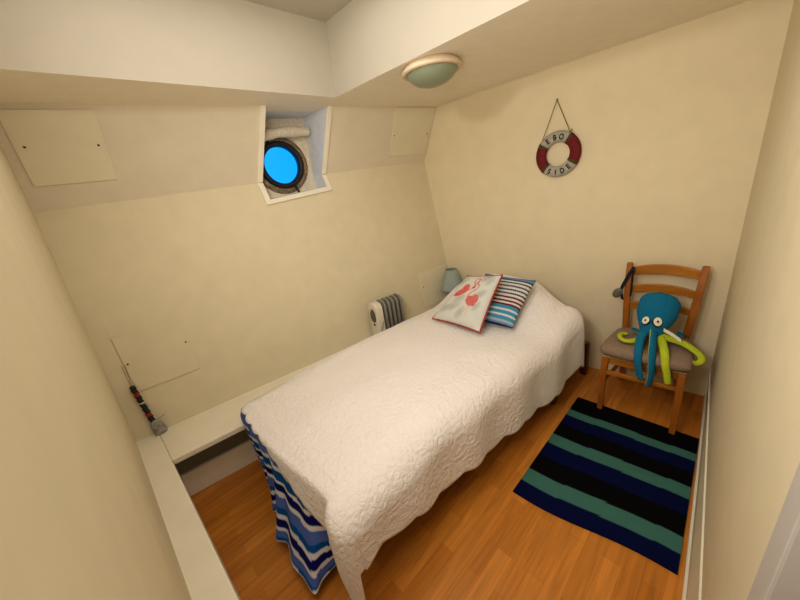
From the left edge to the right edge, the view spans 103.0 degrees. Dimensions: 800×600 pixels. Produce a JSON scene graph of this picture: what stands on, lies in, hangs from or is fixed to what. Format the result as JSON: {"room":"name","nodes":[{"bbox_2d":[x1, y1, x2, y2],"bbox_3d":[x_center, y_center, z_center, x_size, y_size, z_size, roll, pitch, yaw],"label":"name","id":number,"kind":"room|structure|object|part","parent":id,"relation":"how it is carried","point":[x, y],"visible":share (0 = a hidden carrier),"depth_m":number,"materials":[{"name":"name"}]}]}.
{"room":"ship interior","nodes":[
{"label":"ship interior","id":0,"kind":"room"},
{"bbox_2d":[0,145,191,599],"bbox_3d":[-0.794,0.108,0.763,3.350,2.600,0.120,11,28,43],"label":"wall","id":1,"kind":"structure","parent":0,"point":[81,518],"depth_m":0.40,"materials":[{"name":"beige paint"}]},
{"bbox_2d":[34,214,153,441],"bbox_3d":[-1.672,0.218,1.679,0.239,1.295,0.194,11,28,43],"label":"trim","id":2,"kind":"structure","parent":1,"relation":"attached to","point":[139,424],"depth_m":1.71,"materials":[{"name":"beige paint"}]},
{"bbox_2d":[136,434,240,599],"bbox_3d":[-0.614,1.180,1.023,2.540,0.380,0.282,11,28,43],"label":"ledge","id":3,"kind":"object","parent":1,"relation":"attached to","point":[206,576],"depth_m":1.28,"materials":[{"name":"beige paint"}]},
{"bbox_2d":[121,365,167,435],"bbox_3d":[-1.458,0.596,1.816,0.117,0.486,0.077,-6,20,8],"label":"string","id":4,"kind":"object","parent":3,"relation":"on","point":[158,427],"visible":0.94,"depth_m":1.82,"materials":[{"name":"black"}]},
{"bbox_2d":[0,104,447,474],"bbox_3d":[-0.682,-0.215,2.291,2.877,2.120,0.259,-22,24,-31],"label":"wall","id":5,"kind":"structure","parent":0,"point":[260,293],"depth_m":2.03,"materials":[{"name":"beige paint"}]},
{"bbox_2d":[0,110,117,186],"bbox_3d":[-1.573,-0.707,1.490,0.341,0.289,0.146,-22,24,-32],"label":"access panel","id":6,"kind":"object","parent":5,"relation":"attached to","point":[53,147],"visible":1,"depth_m":1.48,"materials":[{"name":"beige paint"}]},
{"bbox_2d":[111,319,199,391],"bbox_3d":[-1.412,0.318,1.862,0.330,0.330,0.057,-22,24,-31],"label":"access panel","id":7,"kind":"object","parent":5,"relation":"attached to","point":[151,356],"visible":0.97,"depth_m":1.85,"materials":[{"name":"beige paint"}]},
{"bbox_2d":[180,439,257,495],"bbox_3d":[-0.253,0.699,2.503,2.506,0.155,0.020,-21,24,-31],"label":"trim","id":8,"kind":"structure","parent":5,"relation":"attached to","point":[219,467],"depth_m":1.95,"materials":[{"name":"beige paint"}]},
{"bbox_2d":[160,349,343,463],"bbox_3d":[-0.320,0.428,2.429,2.556,0.032,0.364,-22,24,-31],"label":"ledge","id":9,"kind":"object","parent":5,"relation":"attached to","point":[182,440],"depth_m":1.87,"materials":[{"name":"beige paint"}]},
{"bbox_2d":[368,293,404,334],"bbox_3d":[-0.099,0.141,2.583,0.277,0.334,0.156,-22,24,-31],"label":"heater","id":10,"kind":"object","parent":9,"relation":"on","point":[385,313],"visible":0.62,"depth_m":2.52,"materials":[{"name":"beige plastic"}]},
{"bbox_3d":[-0.179,0.162,2.528,0.063,0.306,0.121,-22,24,-31],"label":"control panel","id":11,"kind":"part","parent":10,"relation":"part of","materials":[{"name":"beige plastic"}]},
{"bbox_2d":[441,268,461,291],"bbox_3d":[0.494,-0.115,2.988,0.216,0.363,0.216,11,28,43],"label":"table lamp","id":12,"kind":"object","parent":9,"relation":"on","point":[451,279],"visible":0.56,"depth_m":2.90,"materials":[{"name":"teal fabric"}]},
{"bbox_2d":[257,105,332,204],"bbox_3d":[-0.743,-0.982,2.170,0.585,0.635,0.346,-22,24,-32],"label":"window","id":13,"kind":"structure","parent":5,"relation":"in","point":[307,151],"depth_m":2.26,"materials":[{"name":"white paint"}]},
{"bbox_2d":[265,126,309,140],"bbox_3d":[-0.797,-1.133,2.172,0.393,0.095,0.083,-22,24,-33],"label":"cloth","id":14,"kind":"object","parent":13,"relation":"in","point":[288,131],"visible":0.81,"depth_m":2.16,"materials":[{"name":"beige fabric"}]},
{"bbox_2d":[388,108,434,156],"bbox_3d":[0.096,-1.373,2.608,0.428,0.319,0.161,-22,24,-32],"label":"access panel","id":15,"kind":"object","parent":5,"relation":"attached to","point":[411,129],"visible":1,"depth_m":2.60,"materials":[{"name":"beige paint"}]},
{"bbox_2d":[418,265,449,306],"bbox_3d":[0.335,-0.138,3.023,0.345,0.317,0.059,-22,24,-31],"label":"access panel","id":16,"kind":"object","parent":5,"relation":"attached to","point":[431,280],"visible":0.84,"depth_m":3.00,"materials":[{"name":"beige paint"}]},
{"bbox_2d":[0,0,749,110],"bbox_3d":[-0.270,-1.166,1.163,3.500,0.377,3.140,11,28,43],"label":"ceiling","id":17,"kind":"structure","parent":0,"point":[279,55],"depth_m":1.45,"materials":[{"name":"paint"}]},
{"bbox_2d":[402,54,461,88],"bbox_3d":[0.165,-1.149,1.629,0.308,0.098,0.308,11,28,43],"label":"ceiling lamp","id":18,"kind":"object","parent":17,"relation":"attached to","point":[432,71],"visible":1,"depth_m":1.54,"materials":[{"name":"green glass"}]},
{"bbox_3d":[0.167,-1.134,1.635,0.260,0.066,0.260,11,28,43],"label":"lamp shade","id":19,"kind":"part","parent":18,"relation":"part of","materials":[{"name":"green glass"}]},
{"bbox_2d":[190,367,703,599],"bbox_3d":[0.051,0.944,1.942,3.500,0.001,3.140,11,28,43],"label":"floor","id":20,"kind":"structure","parent":0,"point":[479,539],"depth_m":1.44,"materials":[{"name":"laminate"}]},
{"bbox_2d":[550,341,589,404],"bbox_3d":[0.338,0.581,2.121,2.050,0.470,0.845,-22,24,-32],"label":"bed","id":21,"kind":"object","parent":20,"relation":"on","point":[584,370],"visible":0.09,"depth_m":2.35,"materials":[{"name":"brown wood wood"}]},
{"bbox_2d":[240,408,335,593],"bbox_3d":[-0.609,0.895,1.570,0.857,0.433,0.225,11,28,43],"label":"blanket","id":22,"kind":"object","parent":21,"relation":"hanging from","point":[311,555],"visible":0.68,"depth_m":1.40,"materials":[{"name":"fabric"}]},
{"bbox_2d":[241,274,584,599],"bbox_3d":[0.217,0.462,2.007,2.064,0.744,1.070,-23,24,-33],"label":"quilt","id":23,"kind":"object","parent":21,"relation":"on","point":[368,437],"visible":0.89,"depth_m":1.57,"materials":[{"name":"white fabric"}]},
{"bbox_2d":[432,274,502,332],"bbox_3d":[0.461,-0.010,2.176,0.309,0.304,0.431,-23,24,-34],"label":"cushion","id":24,"kind":"object","parent":23,"relation":"on","point":[468,306],"visible":1,"depth_m":2.10,"materials":[{"name":"fabric"}]},
{"bbox_2d":[484,274,535,327],"bbox_3d":[0.669,-0.007,2.175,0.384,0.235,0.335,11,28,43],"label":"striped cushion","id":25,"kind":"object","parent":23,"relation":"on","point":[511,294],"visible":0.67,"depth_m":2.08,"materials":[{"name":"fabric"}]},
{"bbox_3d":[1.027,0.588,2.153,0.060,0.240,0.060,-22,24,-32],"label":"leg","id":26,"kind":"part","parent":21,"relation":"part of","materials":[{"name":"brown wood"}]},
{"bbox_3d":[1.380,0.434,2.381,0.045,0.270,0.045,-22,24,-32],"label":"headboard post","id":27,"kind":"part","parent":21,"relation":"part of","materials":[{"name":"brown wood"}]},
{"bbox_2d":[513,397,698,574],"bbox_3d":[1.119,0.866,1.696,0.652,0.009,0.914,11,28,43],"label":"striped rug","id":28,"kind":"object","parent":20,"relation":"on","point":[622,478],"visible":1,"depth_m":1.61,"materials":[{"name":"fabric"}]},
{"bbox_2d":[597,262,710,434],"bbox_3d":[1.500,0.261,1.918,0.404,0.876,0.452,11,28,43],"label":"dining chair","id":29,"kind":"object","parent":20,"relation":"on","point":[679,377],"visible":0.6,"depth_m":1.88,"materials":[{"name":"brown wood"}]},
{"bbox_3d":[1.278,0.517,2.005,0.039,0.382,0.054,11,28,43],"label":"leg","id":30,"kind":"part","parent":29,"relation":"part of","materials":[{"name":"brown wood"}]},
{"bbox_2d":[612,267,634,299],"bbox_3d":[1.421,-0.103,2.024,0.109,0.218,0.040,3,23,29],"label":"strap","id":31,"kind":"object","parent":29,"relation":"hanging from","point":[618,292],"visible":1,"depth_m":2.02,"materials":[{"name":"black fabric"}]},
{"bbox_3d":[1.512,0.177,2.138,0.055,0.876,0.092,11,28,43],"label":"leg","id":32,"kind":"part","parent":29,"relation":"part of","materials":[{"name":"brown wood"}]},
{"bbox_3d":[1.389,0.384,1.833,0.320,0.048,0.020,11,28,43],"label":"seat rail","id":33,"kind":"part","parent":29,"relation":"part of","materials":[{"name":"brown wood"}]},
{"bbox_3d":[1.486,0.309,1.921,0.394,0.012,0.340,11,28,43],"label":"seat","id":34,"kind":"part","parent":29,"relation":"part of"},
{"bbox_2d":[600,327,693,371],"bbox_3d":[1.462,0.275,1.883,0.425,0.086,0.360,11,28,43],"label":"seat pad","id":35,"kind":"object","parent":29,"relation":"on","point":[681,359],"visible":0.55,"depth_m":1.81,"materials":[{"name":"beige fabric"}]},
{"bbox_2d":[617,292,705,385],"bbox_3d":[1.466,0.213,1.802,0.343,0.461,0.361,-8,20,2],"label":"octopus","id":36,"kind":"object","parent":35,"relation":"on","point":[657,312],"visible":0.99,"depth_m":1.77,"materials":[{"name":"teal fabric"}]},
{"bbox_3d":[1.525,0.572,1.755,0.039,0.382,0.060,11,28,43],"label":"leg","id":37,"kind":"part","parent":29,"relation":"part of","materials":[{"name":"brown wood"}]},
{"bbox_3d":[1.742,0.223,1.920,0.068,0.876,0.094,11,28,43],"label":"leg","id":38,"kind":"part","parent":29,"relation":"part of","materials":[{"name":"brown wood"}]},
{"bbox_2d":[424,0,793,395],"bbox_3d":[0.974,-0.746,2.347,3.200,2.600,0.001,11,28,43],"label":"wall","id":39,"kind":"structure","parent":0,"point":[669,124],"depth_m":1.95,"materials":[{"name":"beige paint"}]},
{"bbox_2d":[536,98,580,176],"bbox_3d":[1.038,-1.058,2.088,0.284,0.472,0.042,11,28,43],"label":"lifebuoy","id":40,"kind":"object","parent":39,"relation":"hanging from","point":[569,138],"visible":1,"depth_m":2.09,"materials":[{"name":"red"}]},
{"bbox_2d":[701,0,799,599],"bbox_3d":[0.743,-0.157,0.557,0.001,2.400,3.040,10,27,42],"label":"wall","id":41,"kind":"structure","parent":0,"point":[753,451],"depth_m":0.86,"materials":[{"name":"beige paint"}]},
{"bbox_2d":[681,368,710,599],"bbox_3d":[1.324,0.841,1.386,0.061,0.214,1.860,11,28,43],"label":"baseboard","id":42,"kind":"structure","parent":41,"relation":"attached to","point":[692,581],"depth_m":1.28,"materials":[{"name":"beige paint"}]},
{"bbox_2d":[747,462,799,599],"bbox_3d":[0.225,0.484,0.083,0.092,2.080,1.080,11,28,43],"label":"door","id":43,"kind":"structure","parent":41,"relation":"in","point":[777,577],"depth_m":0.44,"materials":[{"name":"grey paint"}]}
]}

